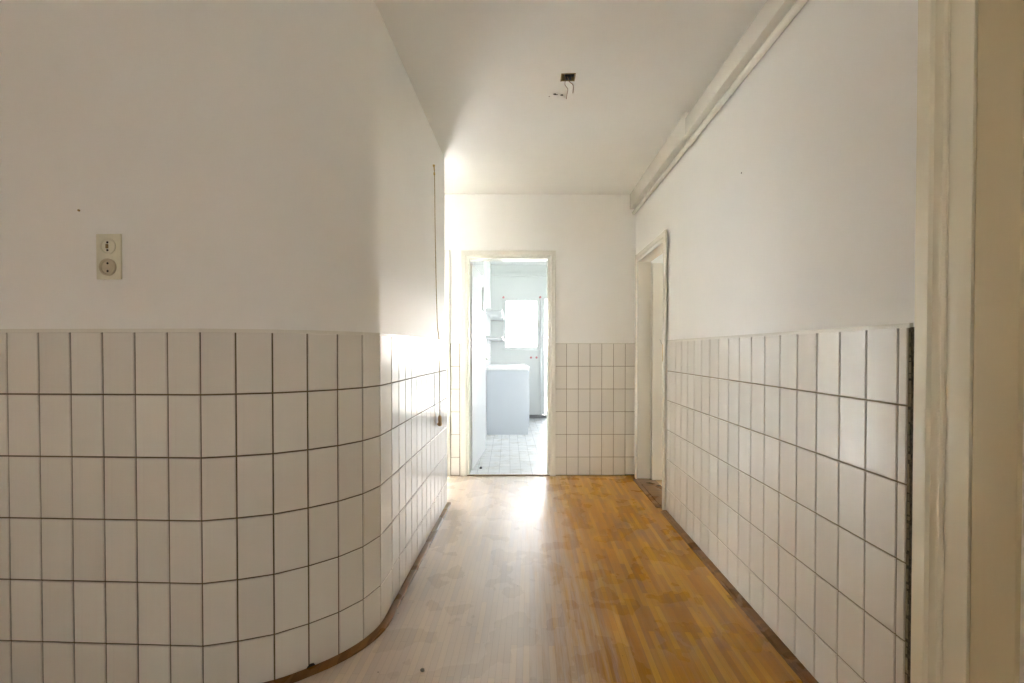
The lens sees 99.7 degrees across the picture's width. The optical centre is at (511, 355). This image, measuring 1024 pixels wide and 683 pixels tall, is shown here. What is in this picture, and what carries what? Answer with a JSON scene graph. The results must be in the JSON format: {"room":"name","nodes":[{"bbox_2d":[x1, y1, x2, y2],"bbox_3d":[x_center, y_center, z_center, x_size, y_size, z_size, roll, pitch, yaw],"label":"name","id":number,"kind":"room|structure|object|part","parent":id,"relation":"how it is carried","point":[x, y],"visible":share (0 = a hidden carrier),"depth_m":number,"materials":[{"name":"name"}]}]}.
{"room":"apartment hallway","nodes":[
{"label":"apartment hallway","id":0,"kind":"room"},
{"bbox_2d":[0,0,446,682],"bbox_3d":[-2.080,-0.149,2.299,3.153,2.510,1.767,0,1,2],"label":"wall","id":1,"kind":"structure","parent":0,"point":[223,458],"depth_m":1.40,"materials":[{"name":"white tile"}]},
{"bbox_2d":[96,234,121,279],"bbox_3d":[-1.298,-0.318,1.388,0.082,0.146,0.012,0,1,2],"label":"double socket","id":2,"kind":"object","parent":1,"relation":"attached to","point":[108,246],"visible":1,"depth_m":1.39,"materials":[{"name":"beige plastic"}]},
{"bbox_2d":[263,502,450,682],"bbox_3d":[-1.638,1.086,1.718,3.461,0.012,1.355,0,1,-29],"label":"baseboard","id":3,"kind":"structure","parent":1,"relation":"attached to","point":[300,675],"depth_m":1.69,"materials":[{"name":"brown wood"}]},
{"bbox_2d":[433,164,441,425],"bbox_3d":[-0.481,-0.376,2.762,0.030,1.662,0.069,1,1,42],"label":"hanging cord","id":4,"kind":"object","parent":1,"relation":"hanging from","point":[439,423],"visible":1,"depth_m":2.76,"materials":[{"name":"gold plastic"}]},
{"bbox_3d":[-0.477,-0.400,2.756,0.010,1.600,0.053,1,1,35],"label":"cord","id":5,"kind":"part","parent":4,"relation":"part of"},
{"bbox_3d":[-0.468,0.420,2.787,0.031,0.070,0.026,0,1,2],"label":"cord knob","id":6,"kind":"part","parent":4,"relation":"part of","materials":[{"name":"beige wood"}]},
{"bbox_2d":[470,261,490,435],"bbox_3d":[-0.461,-0.207,5.541,0.260,2.505,3.250,0,1,-1],"label":"wall","id":7,"kind":"structure","parent":0,"point":[484,267],"depth_m":5.63,"materials":[{"name":"white paint"}]},
{"bbox_2d":[485,309,503,320],"bbox_3d":[-0.230,-0.567,6.136,0.210,0.024,1.845,0,1,-1],"label":"wall shelf","id":8,"kind":"object","parent":7,"relation":"attached to","point":[494,314],"visible":0.97,"depth_m":5.79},
{"bbox_2d":[485,336,503,340],"bbox_3d":[-0.230,-0.237,6.140,0.210,0.024,1.845,0,1,-1],"label":"wall shelf","id":9,"kind":"object","parent":7,"relation":"attached to","point":[491,338],"visible":0.98,"depth_m":5.48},
{"bbox_2d":[490,261,546,276],"bbox_3d":[0.719,-1.414,5.537,2.700,0.290,3.250,0,1,-1],"label":"ceiling","id":10,"kind":"structure","parent":0,"point":[491,262],"depth_m":7.03,"materials":[{"name":"white paint"}]},
{"bbox_2d":[491,265,546,414],"bbox_3d":[0.855,-0.226,7.128,2.400,2.505,0.100,0,1,-1],"label":"wall","id":11,"kind":"structure","parent":0,"point":[508,287],"depth_m":7.06,"materials":[{"name":"white paint"}]},
{"bbox_2d":[502,298,540,350],"bbox_3d":[0.156,-0.508,7.061,0.625,0.859,0.094,0,1,-1],"label":"window","id":12,"kind":"structure","parent":11,"relation":"in","point":[537,300],"depth_m":7.05,"materials":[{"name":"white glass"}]},
{"bbox_3d":[0.156,-0.091,7.048,0.625,0.024,0.040,0,1,0],"label":"sill","id":13,"kind":"part","parent":12,"relation":"part of","materials":[{"name":"white"}]},
{"bbox_2d":[529,415,546,417],"bbox_3d":[1.085,0.999,7.080,1.740,0.054,0.030,0,1,-1],"label":"baseboard","id":14,"kind":"structure","parent":11,"relation":"attached to","point":[530,416],"depth_m":7.06,"materials":[{"name":"grey"}]},
{"bbox_2d":[540,297,541,414],"bbox_3d":[0.480,0.004,7.060,0.032,1.925,0.035,0,1,0],"label":"trim","id":15,"kind":"structure","parent":11,"relation":"attached to","point":[541,297],"depth_m":7.04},
{"bbox_2d":[542,297,546,414],"bbox_3d":[0.907,0.004,7.101,0.815,1.925,0.060,0,1,-1],"label":"window","id":16,"kind":"structure","parent":11,"relation":"in","point":[544,298],"depth_m":7.07,"materials":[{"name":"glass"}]},
{"bbox_2d":[444,194,635,475],"bbox_3d":[-0.757,-0.169,3.863,3.920,2.510,0.102,0,1,-1],"label":"wall","id":17,"kind":"structure","parent":0,"point":[592,237],"depth_m":3.83,"materials":[{"name":"beige paint"}]},
{"bbox_2d":[445,250,449,475],"bbox_3d":[-1.059,0.069,3.864,1.025,1.995,0.140,0,1,-1],"label":"door frame","id":18,"kind":"structure","parent":17,"relation":"in","point":[447,252],"depth_m":3.80,"materials":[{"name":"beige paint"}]},
{"bbox_2d":[461,250,555,475],"bbox_3d":[-0.034,0.066,4.296,0.832,1.990,0.983,0,1,0],"label":"door","id":19,"kind":"structure","parent":17,"relation":"in","point":[473,351],"depth_m":3.83,"materials":[{"name":"beige paint"}]},
{"bbox_3d":[-0.347,-0.600,4.357,0.004,0.260,0.580,0,1,5],"label":"glass pane","id":20,"kind":"part","parent":19,"relation":"part of","materials":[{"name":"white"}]},
{"bbox_2d":[295,418,802,682],"bbox_3d":[-0.855,1.131,2.659,5.573,0.102,9.214,0,1,2],"label":"floor","id":21,"kind":"structure","parent":0,"point":[558,578],"depth_m":1.93,"materials":[{"name":"brown wood"}]},
{"bbox_2d":[487,364,529,434],"bbox_3d":[-0.040,0.587,6.354,0.593,0.892,1.382,0,1,-1],"label":"cabinet","id":22,"kind":"object","parent":21,"relation":"on","point":[507,384],"depth_m":5.67,"materials":[{"name":"white metal"}]},
{"bbox_2d":[487,364,528,369],"bbox_3d":[-0.057,0.162,6.348,0.558,0.043,1.382,0,1,-1],"label":"countertop","id":23,"kind":"structure","parent":22,"relation":"on","point":[492,366],"depth_m":5.66,"materials":[{"name":"white"}]},
{"bbox_3d":[0.218,0.576,5.927,0.018,0.750,0.440,0,1,-1],"label":"cabinet door","id":24,"kind":"part","parent":22,"relation":"part of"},
{"bbox_2d":[373,0,766,194],"bbox_3d":[-1.257,-1.449,1.060,5.000,0.121,6.150,0,1,2],"label":"ceiling","id":25,"kind":"structure","parent":0,"point":[484,75],"depth_m":2.17,"materials":[{"name":"beige paint"}]},
{"bbox_2d":[560,73,575,98],"bbox_3d":[0.282,-1.383,2.175,0.072,0.190,0.059,0,1,2],"label":"junction box","id":26,"kind":"object","parent":25,"relation":"attached to","point":[569,77],"visible":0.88,"depth_m":2.17,"materials":[{"name":"metal"}]},
{"bbox_2d":[652,253,662,263],"bbox_3d":[2.507,-0.170,2.755,2.700,2.500,2.800,0,1,2],"label":"wall","id":27,"kind":"structure","parent":0,"point":[659,259],"depth_m":4.08,"materials":[{"name":"beige paint"}]},
{"bbox_2d":[636,0,917,682],"bbox_3d":[1.054,-0.131,0.798,0.116,2.510,6.200,0,1,2],"label":"wall","id":28,"kind":"structure","parent":0,"point":[789,221],"depth_m":1.50,"materials":[{"name":"white tile"}]},
{"bbox_2d":[633,230,666,509],"bbox_3d":[1.436,0.104,3.356,0.813,1.938,0.806,0,1,2],"label":"door frame","id":29,"kind":"structure","parent":28,"relation":"in","point":[652,489],"depth_m":3.67,"materials":[{"name":"beige paint"}]},
{"bbox_2d":[630,0,795,208],"bbox_3d":[0.977,-1.318,0.801,0.059,0.134,6.030,0,1,2],"label":"molding","id":30,"kind":"structure","parent":28,"relation":"attached to","point":[772,12],"depth_m":2.10,"materials":[{"name":"beige paint"}]},
{"bbox_2d":[632,0,808,214],"bbox_3d":[0.986,-1.222,0.817,0.039,0.039,6.000,0,1,2],"label":"pipe","id":31,"kind":"object","parent":28,"relation":"attached to","point":[798,5],"visible":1,"depth_m":1.96,"materials":[{"name":"white metal"}]},
{"bbox_2d":[660,510,818,682],"bbox_3d":[1.014,1.082,2.040,0.042,0.012,1.875,0,1,2],"label":"baseboard","id":32,"kind":"structure","parent":28,"relation":"attached to","point":[782,649],"depth_m":1.83,"materials":[{"name":"brown wood"}]},
{"bbox_2d":[910,0,1023,682],"bbox_3d":[1.030,0.043,0.516,0.117,2.130,1.120,0,1,2],"label":"door","id":33,"kind":"structure","parent":28,"relation":"in","point":[967,585],"depth_m":0.94,"materials":[{"name":"beige paint"}]},
{"bbox_3d":[0.984,0.043,0.518,0.025,2.130,1.120,0,1,2],"label":"casing","id":34,"kind":"part","parent":33,"relation":"part of","materials":[{"name":"beige paint"}]},
{"bbox_3d":[1.037,0.083,0.515,0.104,2.050,0.957,0,1,2],"label":"frame","id":35,"kind":"part","parent":33,"relation":"part of","materials":[{"name":"beige paint"}]},
{"bbox_3d":[1.008,0.083,0.526,0.021,1.810,0.648,0,1,2],"label":"panel","id":36,"kind":"part","parent":33,"relation":"part of","materials":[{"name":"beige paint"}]}
]}

